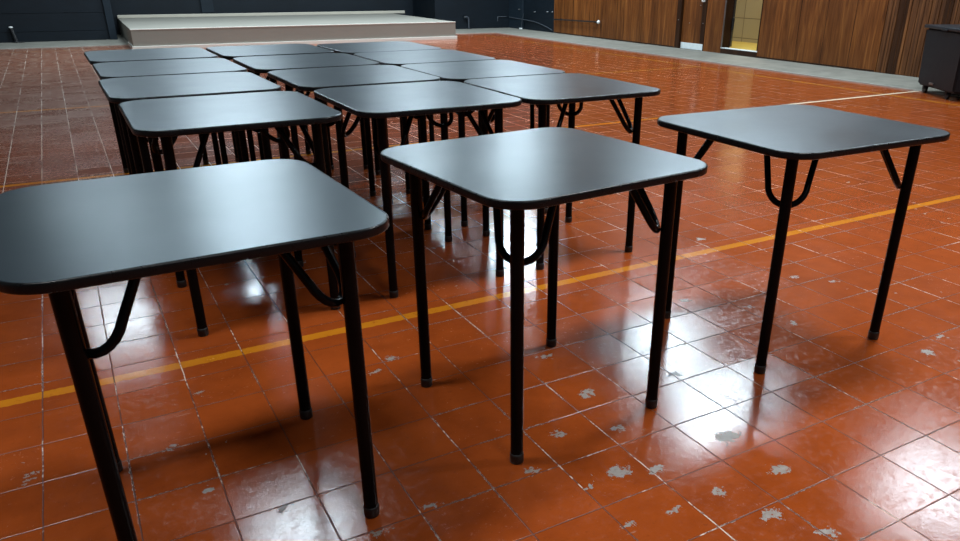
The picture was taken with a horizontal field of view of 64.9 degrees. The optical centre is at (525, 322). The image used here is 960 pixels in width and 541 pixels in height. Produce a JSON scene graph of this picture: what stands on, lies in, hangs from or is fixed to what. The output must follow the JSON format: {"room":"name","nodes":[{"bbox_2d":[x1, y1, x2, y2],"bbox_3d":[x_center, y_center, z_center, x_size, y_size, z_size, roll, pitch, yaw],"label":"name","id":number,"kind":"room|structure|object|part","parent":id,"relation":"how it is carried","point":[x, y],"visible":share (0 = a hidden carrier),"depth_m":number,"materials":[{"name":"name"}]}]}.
{"room":"school hall","nodes":[
{"label":"school hall","id":0,"kind":"room"},
{"bbox_2d":[0,0,508,42],"bbox_3d":[-6.774,-8.041,14.754,14.380,4.700,1.500,-13,28,-27],"label":"wall","id":1,"kind":"structure","parent":0,"point":[83,18],"depth_m":15.72,"materials":[{"name":"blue paint"}]},
{"bbox_2d":[15,12,107,31],"bbox_3d":[-10.255,-5.120,12.915,5.450,0.316,0.008,-13,28,-27],"label":"trim","id":2,"kind":"structure","parent":1,"relation":"attached to","point":[37,12],"depth_m":13.73,"materials":[{"name":"blue paint"}]},
{"bbox_2d":[102,0,117,39],"bbox_3d":[-7.823,-7.460,13.359,0.125,4.577,0.049,-13,28,-27],"label":"trim","id":3,"kind":"structure","parent":1,"relation":"attached to","point":[106,3],"depth_m":14.16,"materials":[{"name":"blue paint"}]},
{"bbox_2d":[200,0,214,12],"bbox_3d":[-6.773,-8.518,15.201,0.250,4.190,0.049,-13,28,-27],"label":"trim","id":4,"kind":"structure","parent":1,"relation":"attached to","point":[207,6],"depth_m":16.01,"materials":[{"name":"blue paint"}]},
{"bbox_2d":[0,29,495,48],"bbox_3d":[-6.965,-5.545,14.841,13.100,0.134,2.600,-13,28,-27],"label":"trim","id":5,"kind":"structure","parent":1,"relation":"attached to","point":[121,40],"depth_m":13.46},
{"bbox_2d":[9,26,23,42],"bbox_3d":[-9.154,-5.172,13.521,0.188,0.272,0.098,-13,28,-27],"label":"pipe","id":6,"kind":"object","parent":5,"relation":"on","point":[11,29],"visible":1,"depth_m":13.49,"materials":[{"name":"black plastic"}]},
{"bbox_2d":[0,33,959,540],"bbox_3d":[-1.323,-1.424,6.055,13.070,0.120,19.850,-13,28,-27],"label":"floor","id":7,"kind":"structure","parent":0,"point":[844,434],"depth_m":2.54,"materials":[{"name":"tile"}]},
{"bbox_2d":[84,47,221,174],"bbox_3d":[-2.268,-1.278,4.691,0.678,0.750,0.722,-14,28,-28],"label":"square table","id":8,"kind":"object","parent":7,"relation":"on","point":[101,56],"visible":0.36,"depth_m":4.56,"materials":[{"name":"black laminate"}]},
{"bbox_3d":[-2.617,-1.319,4.787,0.034,0.722,0.034,-14,28,-28],"label":"leg","id":9,"kind":"part","parent":8,"relation":"part of","materials":[{"name":"black metal"}]},
{"bbox_3d":[-2.342,-1.124,4.370,0.034,0.722,0.034,-14,28,-28],"label":"leg","id":10,"kind":"part","parent":8,"relation":"part of","materials":[{"name":"black metal"}]},
{"bbox_3d":[-2.195,-1.422,5.017,0.034,0.722,0.034,-14,28,-28],"label":"leg","id":11,"kind":"part","parent":8,"relation":"part of","materials":[{"name":"black metal"}]},
{"bbox_3d":[-1.920,-1.227,4.600,0.034,0.722,0.034,-14,28,-28],"label":"leg","id":12,"kind":"part","parent":8,"relation":"part of","materials":[{"name":"black metal"}]},
{"bbox_2d":[92,58,247,174],"bbox_3d":[-1.873,-1.000,4.096,0.678,0.750,0.722,-14,28,-28],"label":"square table","id":13,"kind":"object","parent":7,"relation":"on","point":[106,70],"visible":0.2,"depth_m":3.96,"materials":[{"name":"black laminate"}]},
{"bbox_3d":[-2.222,-1.040,4.192,0.034,0.722,0.034,-14,28,-28],"label":"leg","id":14,"kind":"part","parent":13,"relation":"part of","materials":[{"name":"black metal"}]},
{"bbox_3d":[-1.799,-1.143,4.422,0.034,0.722,0.034,-14,28,-28],"label":"leg","id":15,"kind":"part","parent":13,"relation":"part of","materials":[{"name":"black metal"}]},
{"bbox_3d":[-1.525,-0.948,4.004,0.034,0.722,0.034,-14,28,-28],"label":"leg","id":16,"kind":"part","parent":13,"relation":"part of","materials":[{"name":"black metal"}]},
{"bbox_2d":[98,72,280,173],"bbox_3d":[-1.506,-0.723,3.504,0.678,0.750,0.722,-14,28,-28],"label":"square table","id":17,"kind":"object","parent":7,"relation":"on","point":[124,89],"visible":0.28,"depth_m":3.31,"materials":[{"name":"black laminate"}]},
{"bbox_3d":[-1.855,-0.763,3.601,0.034,0.722,0.034,-14,28,-28],"label":"leg","id":18,"kind":"part","parent":17,"relation":"part of","materials":[{"name":"black metal"}]},
{"bbox_3d":[-1.581,-0.568,3.183,0.034,0.722,0.034,-14,28,-28],"label":"leg","id":19,"kind":"part","parent":17,"relation":"part of","materials":[{"name":"black metal"}]},
{"bbox_3d":[-1.432,-0.867,3.830,0.034,0.722,0.034,-14,28,-28],"label":"leg","id":20,"kind":"part","parent":17,"relation":"part of","materials":[{"name":"black metal"}]},
{"bbox_3d":[-1.158,-0.671,3.413,0.034,0.722,0.034,-14,28,-28],"label":"leg","id":21,"kind":"part","parent":17,"relation":"part of","materials":[{"name":"black metal"}]},
{"bbox_2d":[0,159,388,540],"bbox_3d":[-0.730,0.091,1.760,0.698,0.750,0.708,-14,29,-29],"label":"square table","id":22,"kind":"object","parent":7,"relation":"on","point":[57,239],"visible":1,"depth_m":1.51,"materials":[{"name":"black laminate"}]},
{"bbox_3d":[-0.808,0.246,1.438,0.034,0.722,0.034,-14,29,-29],"label":"leg","id":23,"kind":"part","parent":22,"relation":"part of","materials":[{"name":"black metal"}]},
{"bbox_3d":[-1.085,0.059,1.839,0.034,0.722,0.034,-14,29,-29],"label":"leg","id":24,"kind":"part","parent":22,"relation":"part of","materials":[{"name":"black metal"}]},
{"bbox_3d":[-0.651,-0.053,2.087,0.034,0.722,0.034,-14,29,-29],"label":"leg","id":25,"kind":"part","parent":22,"relation":"part of","materials":[{"name":"black metal"}]},
{"bbox_3d":[-0.374,0.135,1.686,0.034,0.722,0.034,-14,29,-29],"label":"leg","id":26,"kind":"part","parent":22,"relation":"part of","materials":[{"name":"black metal"}]},
{"bbox_2d":[119,91,341,336],"bbox_3d":[-1.094,-0.444,2.908,0.678,0.750,0.722,-13,28,-27],"label":"square table","id":27,"kind":"object","parent":7,"relation":"on","point":[167,119],"visible":0.87,"depth_m":2.68,"materials":[{"name":"black laminate"}]},
{"bbox_3d":[-1.442,-0.486,3.008,0.034,0.722,0.034,-13,28,-27],"label":"leg","id":28,"kind":"part","parent":27,"relation":"part of","materials":[{"name":"black metal"}]},
{"bbox_3d":[-1.173,-0.289,2.588,0.034,0.722,0.034,-13,28,-27],"label":"leg","id":29,"kind":"part","parent":27,"relation":"part of","materials":[{"name":"black metal"}]},
{"bbox_3d":[-1.016,-0.587,3.233,0.034,0.722,0.034,-13,28,-27],"label":"leg","id":30,"kind":"part","parent":27,"relation":"part of","materials":[{"name":"black metal"}]},
{"bbox_3d":[-0.747,-0.391,2.814,0.034,0.722,0.034,-13,28,-27],"label":"leg","id":31,"kind":"part","parent":27,"relation":"part of","materials":[{"name":"black metal"}]},
{"bbox_2d":[206,44,333,169],"bbox_3d":[-1.655,-1.416,4.998,0.678,0.750,0.722,-14,28,-28],"label":"square table","id":32,"kind":"object","parent":7,"relation":"on","point":[226,52],"visible":0.39,"depth_m":4.81,"materials":[{"name":"black laminate"}]},
{"bbox_3d":[-2.003,-1.457,5.095,0.034,0.722,0.034,-14,28,-28],"label":"leg","id":33,"kind":"part","parent":32,"relation":"part of","materials":[{"name":"black metal"}]},
{"bbox_3d":[-1.730,-1.261,4.677,0.034,0.722,0.034,-14,28,-28],"label":"leg","id":34,"kind":"part","parent":32,"relation":"part of","materials":[{"name":"black metal"}]},
{"bbox_3d":[-1.580,-1.560,5.323,0.034,0.722,0.034,-14,28,-28],"label":"leg","id":35,"kind":"part","parent":32,"relation":"part of","materials":[{"name":"black metal"}]},
{"bbox_3d":[-1.307,-1.364,4.906,0.034,0.722,0.034,-14,28,-28],"label":"leg","id":36,"kind":"part","parent":32,"relation":"part of","materials":[{"name":"black metal"}]},
{"bbox_2d":[117,10,456,48],"bbox_3d":[-4.728,-5.993,15.261,6.180,0.385,3.682,-13,28,-26],"label":"stage platform","id":37,"kind":"object","parent":7,"relation":"on","point":[151,31],"visible":0.92,"depth_m":14.12,"materials":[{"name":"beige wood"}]},
{"bbox_3d":[-4.225,-5.340,14.246,5.900,0.060,1.102,-13,28,-26],"label":"skirting","id":38,"kind":"part","parent":37,"relation":"part of","materials":[{"name":"white paint"}]},
{"bbox_2d":[233,53,378,195],"bbox_3d":[-1.254,-1.141,4.411,0.678,0.750,0.722,-13,28,-27],"label":"square table","id":39,"kind":"object","parent":7,"relation":"on","point":[254,64],"visible":0.41,"depth_m":4.27,"materials":[{"name":"black laminate"}]},
{"bbox_3d":[-1.601,-1.183,4.510,0.034,0.722,0.034,-13,28,-27],"label":"leg","id":40,"kind":"part","parent":39,"relation":"part of","materials":[{"name":"black metal"}]},
{"bbox_3d":[-1.331,-0.987,4.090,0.034,0.722,0.034,-13,28,-27],"label":"leg","id":41,"kind":"part","parent":39,"relation":"part of","materials":[{"name":"black metal"}]},
{"bbox_3d":[-0.906,-1.088,4.317,0.034,0.722,0.034,-13,28,-27],"label":"leg","id":42,"kind":"part","parent":39,"relation":"part of","materials":[{"name":"black metal"}]},
{"bbox_2d":[268,65,439,244],"bbox_3d":[-0.852,-0.871,3.834,0.678,0.750,0.722,-14,28,-28],"label":"square table","id":43,"kind":"object","parent":7,"relation":"on","point":[309,80],"visible":0.44,"depth_m":3.64,"materials":[{"name":"black laminate"}]},
{"bbox_3d":[-1.201,-0.911,3.931,0.034,0.722,0.034,-14,28,-28],"label":"leg","id":44,"kind":"part","parent":43,"relation":"part of","materials":[{"name":"black metal"}]},
{"bbox_3d":[-0.927,-0.716,3.514,0.034,0.722,0.034,-14,28,-28],"label":"leg","id":45,"kind":"part","parent":43,"relation":"part of","materials":[{"name":"black metal"}]},
{"bbox_3d":[-0.778,-1.015,4.160,0.034,0.722,0.034,-14,28,-28],"label":"leg","id":46,"kind":"part","parent":43,"relation":"part of","materials":[{"name":"black metal"}]},
{"bbox_3d":[-0.504,-0.819,3.743,0.034,0.722,0.034,-14,28,-28],"label":"leg","id":47,"kind":"part","parent":43,"relation":"part of","materials":[{"name":"black metal"}]},
{"bbox_2d":[317,41,441,168],"bbox_3d":[-1.002,-1.527,5.248,0.678,0.750,0.722,-14,28,-28],"label":"square table","id":48,"kind":"object","parent":7,"relation":"on","point":[360,47],"visible":0.3,"depth_m":5.04,"materials":[{"name":"black laminate"}]},
{"bbox_3d":[-1.076,-1.372,4.927,0.034,0.722,0.034,-14,28,-28],"label":"leg","id":49,"kind":"part","parent":48,"relation":"part of","materials":[{"name":"black metal"}]},
{"bbox_3d":[-0.928,-1.671,5.574,0.034,0.722,0.034,-14,28,-28],"label":"leg","id":50,"kind":"part","parent":48,"relation":"part of","materials":[{"name":"black metal"}]},
{"bbox_3d":[-0.654,-1.476,5.158,0.034,0.722,0.034,-14,28,-28],"label":"leg","id":51,"kind":"part","parent":48,"relation":"part of","materials":[{"name":"black metal"}]},
{"bbox_2d":[314,81,521,297],"bbox_3d":[-0.458,-0.594,3.243,0.678,0.750,0.722,-13,28,-27],"label":"square table","id":52,"kind":"object","parent":7,"relation":"on","point":[380,102],"visible":0.87,"depth_m":3.01,"materials":[{"name":"black laminate"}]},
{"bbox_3d":[-0.806,-0.636,3.343,0.034,0.722,0.034,-13,28,-27],"label":"leg","id":53,"kind":"part","parent":52,"relation":"part of","materials":[{"name":"black metal"}]},
{"bbox_3d":[-0.537,-0.439,2.922,0.034,0.722,0.034,-13,28,-27],"label":"leg","id":54,"kind":"part","parent":52,"relation":"part of","materials":[{"name":"black metal"}]},
{"bbox_3d":[-0.380,-0.737,3.567,0.034,0.722,0.034,-13,28,-27],"label":"leg","id":55,"kind":"part","parent":52,"relation":"part of","materials":[{"name":"black metal"}]},
{"bbox_3d":[-0.111,-0.540,3.147,0.034,0.722,0.034,-13,28,-27],"label":"leg","id":56,"kind":"part","parent":52,"relation":"part of","materials":[{"name":"black metal"}]},
{"bbox_2d":[354,49,495,193],"bbox_3d":[-0.621,-1.263,4.685,0.678,0.750,0.722,-13,28,-27],"label":"square table","id":57,"kind":"object","parent":7,"relation":"on","point":[397,58],"visible":0.26,"depth_m":4.49,"materials":[{"name":"black laminate"}]},
{"bbox_3d":[-0.968,-1.306,4.785,0.034,0.722,0.034,-13,28,-27],"label":"leg","id":58,"kind":"part","parent":57,"relation":"part of","materials":[{"name":"black metal"}]},
{"bbox_3d":[-0.700,-1.109,4.365,0.034,0.722,0.034,-13,28,-27],"label":"leg","id":59,"kind":"part","parent":57,"relation":"part of","materials":[{"name":"black metal"}]},
{"bbox_3d":[-0.274,-1.209,4.589,0.034,0.722,0.034,-13,28,-27],"label":"leg","id":60,"kind":"part","parent":57,"relation":"part of","materials":[{"name":"black metal"}]},
{"bbox_2d":[401,60,564,226],"bbox_3d":[-0.239,-0.996,4.114,0.678,0.750,0.722,-13,28,-27],"label":"square table","id":61,"kind":"object","parent":7,"relation":"on","point":[460,71],"visible":0.34,"depth_m":3.90,"materials":[{"name":"black laminate"}]},
{"bbox_3d":[-0.586,-1.039,4.216,0.034,0.722,0.034,-13,28,-27],"label":"leg","id":62,"kind":"part","parent":61,"relation":"part of","materials":[{"name":"black metal"}]},
{"bbox_3d":[-0.320,-0.842,3.795,0.034,0.722,0.034,-13,28,-27],"label":"leg","id":63,"kind":"part","parent":61,"relation":"part of","materials":[{"name":"black metal"}]},
{"bbox_3d":[0.107,-0.942,4.018,0.034,0.722,0.034,-13,28,-27],"label":"leg","id":64,"kind":"part","parent":61,"relation":"part of","materials":[{"name":"black metal"}]},
{"bbox_2d":[381,127,707,464],"bbox_3d":[0.035,-0.111,2.208,0.688,0.750,0.693,-16,30,-32],"label":"square table","id":65,"kind":"object","parent":7,"relation":"on","point":[517,172],"visible":1,"depth_m":2.00,"materials":[{"name":"black laminate"}]},
{"bbox_3d":[-0.316,-0.133,2.265,0.034,0.722,0.034,-16,30,-32],"label":"leg","id":66,"kind":"part","parent":65,"relation":"part of","materials":[{"name":"black metal"}]},
{"bbox_3d":[-0.022,0.043,1.891,0.034,0.722,0.034,-16,30,-32],"label":"leg","id":67,"kind":"part","parent":65,"relation":"part of","materials":[{"name":"black metal"}]},
{"bbox_3d":[0.092,-0.253,2.530,0.034,0.722,0.034,-16,30,-32],"label":"leg","id":68,"kind":"part","parent":65,"relation":"part of","materials":[{"name":"black metal"}]},
{"bbox_3d":[0.387,-0.077,2.156,0.034,0.722,0.034,-16,30,-32],"label":"leg","id":69,"kind":"part","parent":65,"relation":"part of","materials":[{"name":"black metal"}]},
{"bbox_2d":[464,73,660,269],"bbox_3d":[0.147,-0.730,3.546,0.678,0.750,0.722,-13,28,-27],"label":"square table","id":70,"kind":"object","parent":7,"relation":"on","point":[542,91],"visible":0.79,"depth_m":3.33,"materials":[{"name":"black laminate"}]},
{"bbox_3d":[-0.199,-0.774,3.650,0.034,0.722,0.034,-13,28,-27],"label":"leg","id":71,"kind":"part","parent":70,"relation":"part of","materials":[{"name":"black metal"}]},
{"bbox_3d":[0.065,-0.576,3.227,0.034,0.722,0.034,-13,28,-27],"label":"leg","id":72,"kind":"part","parent":70,"relation":"part of","materials":[{"name":"black metal"}]},
{"bbox_3d":[0.230,-0.873,3.870,0.034,0.722,0.034,-13,28,-27],"label":"leg","id":73,"kind":"part","parent":70,"relation":"part of","materials":[{"name":"black metal"}]},
{"bbox_3d":[0.493,-0.675,3.448,0.034,0.722,0.034,-13,28,-27],"label":"leg","id":74,"kind":"part","parent":70,"relation":"part of","materials":[{"name":"black metal"}]},
{"bbox_2d":[657,104,949,373],"bbox_3d":[0.909,-0.322,2.679,0.743,0.750,0.688,-12,28,-26],"label":"square table","id":75,"kind":"object","parent":7,"relation":"on","point":[794,133],"visible":0.93,"depth_m":2.45,"materials":[{"name":"black laminate"}]},
{"bbox_3d":[0.544,-0.356,2.760,0.034,0.722,0.034,-12,28,-26],"label":"leg","id":76,"kind":"part","parent":75,"relation":"part of","materials":[{"name":"black metal"}]},
{"bbox_3d":[0.783,-0.169,2.361,0.034,0.722,0.034,-12,28,-26],"label":"leg","id":77,"kind":"part","parent":75,"relation":"part of","materials":[{"name":"black metal"}]},
{"bbox_3d":[1.273,-0.278,2.603,0.034,0.722,0.034,-12,28,-26],"label":"leg","id":78,"kind":"part","parent":75,"relation":"part of","materials":[{"name":"black metal"}]},
{"bbox_2d":[918,24,959,98],"bbox_3d":[4.764,-2.819,8.164,0.648,0.722,0.876,0,25,0],"label":"bin","id":79,"kind":"object","parent":7,"relation":"on","point":[940,64],"visible":1,"depth_m":8.12,"materials":[{"name":"black plastic"}]},
{"bbox_3d":[4.773,-3.131,8.020,0.636,0.034,0.876,0,25,0],"label":"lid","id":80,"kind":"part","parent":79,"relation":"part of","materials":[{"name":"grey plastic"}]},
{"bbox_2d":[682,41,756,50],"bbox_3d":[3.526,-5.022,13.789,1.259,0.175,5.300,-13,28,-27],"label":"floor","id":81,"kind":"structure","parent":0,"point":[735,44],"depth_m":13.34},
{"bbox_2d":[524,0,958,76],"bbox_3d":[5.056,-5.356,9.153,0.200,4.700,21.150,-13,28,-27],"label":"wall","id":82,"kind":"structure","parent":0,"point":[780,22],"depth_m":11.65,"materials":[{"name":"brown wood"}]},
{"bbox_2d":[509,0,523,28],"bbox_3d":[-0.216,-9.131,17.091,0.049,4.577,0.648,-13,28,-27],"label":"trim","id":83,"kind":"structure","parent":82,"relation":"attached to","point":[514,5],"depth_m":17.87,"materials":[{"name":"blue paint"}]},
{"bbox_2d":[509,17,552,30],"bbox_3d":[0.100,-6.939,17.471,0.045,0.210,1.884,-14,29,-29],"label":"cable","id":84,"kind":"object","parent":82,"relation":"attached to","point":[509,17],"visible":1,"depth_m":17.43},
{"bbox_2d":[553,19,599,23],"bbox_3d":[1.056,-6.385,15.897,0.084,0.078,1.734,-13,28,-27],"label":"rod","id":85,"kind":"object","parent":82,"relation":"attached to","point":[598,21],"visible":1,"depth_m":15.77,"materials":[{"name":"silver metal"}]},
{"bbox_2d":[674,0,707,50],"bbox_3d":[2.940,-5.809,12.873,0.249,2.139,0.737,-13,28,-27],"label":"door","id":86,"kind":"structure","parent":82,"relation":"in","point":[691,14],"depth_m":13.15,"materials":[{"name":"brown wood"}]},
{"bbox_3d":[2.914,-4.859,13.241,0.005,0.103,0.580,-13,28,-27],"label":"kick plate","id":87,"kind":"part","parent":86,"relation":"part of","materials":[{"name":"silver metal"}]},
{"bbox_2d":[554,32,873,71],"bbox_3d":[2.697,-4.954,13.542,0.005,0.022,8.240,-13,28,-27],"label":"baseboard","id":88,"kind":"structure","parent":82,"relation":"attached to","point":[554,32],"depth_m":11.74,"materials":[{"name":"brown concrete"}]},
{"bbox_2d":[572,0,858,66],"bbox_3d":[2.788,-6.971,12.470,0.001,4.550,7.048,-13,28,-27],"label":"trim","id":89,"kind":"structure","parent":82,"relation":"attached to","point":[573,0],"depth_m":11.07,"materials":[{"name":"brown wood"}]},
{"bbox_2d":[476,28,959,96],"bbox_3d":[4.474,-3.132,9.820,1.110,0.134,21.150,-13,28,-27],"label":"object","id":90,"kind":"structure","parent":82,"relation":"attached to","point":[842,74],"depth_m":11.54,"materials":[{"name":"grey concrete"}]},
{"bbox_2d":[720,0,763,57],"bbox_3d":[3.569,-5.356,11.947,0.220,2.105,0.818,-13,28,-27],"label":"door","id":91,"kind":"structure","parent":82,"relation":"in","point":[730,5],"depth_m":12.45,"materials":[{"name":"brown wood"}]},
{"bbox_3d":[3.564,-4.437,12.374,0.216,0.078,0.818,-13,28,-27],"label":"sill","id":92,"kind":"part","parent":91,"relation":"part of","materials":[{"name":"brown wood"}]},
{"bbox_2d":[876,0,959,76],"bbox_3d":[7.520,-3.526,5.131,0.020,4.566,10.783,-13,28,-27],"label":"trim","id":93,"kind":"structure","parent":82,"relation":"attached to","point":[950,9],"depth_m":9.80,"materials":[{"name":"brown wood"}]},
{"bbox_2d":[732,0,762,42],"bbox_3d":[4.150,-7.221,13.162,0.150,4.700,5.300,-13,28,-27],"label":"wall","id":94,"kind":"structure","parent":0,"point":[748,12],"depth_m":13.87,"materials":[{"name":"beige tile"}]}
]}

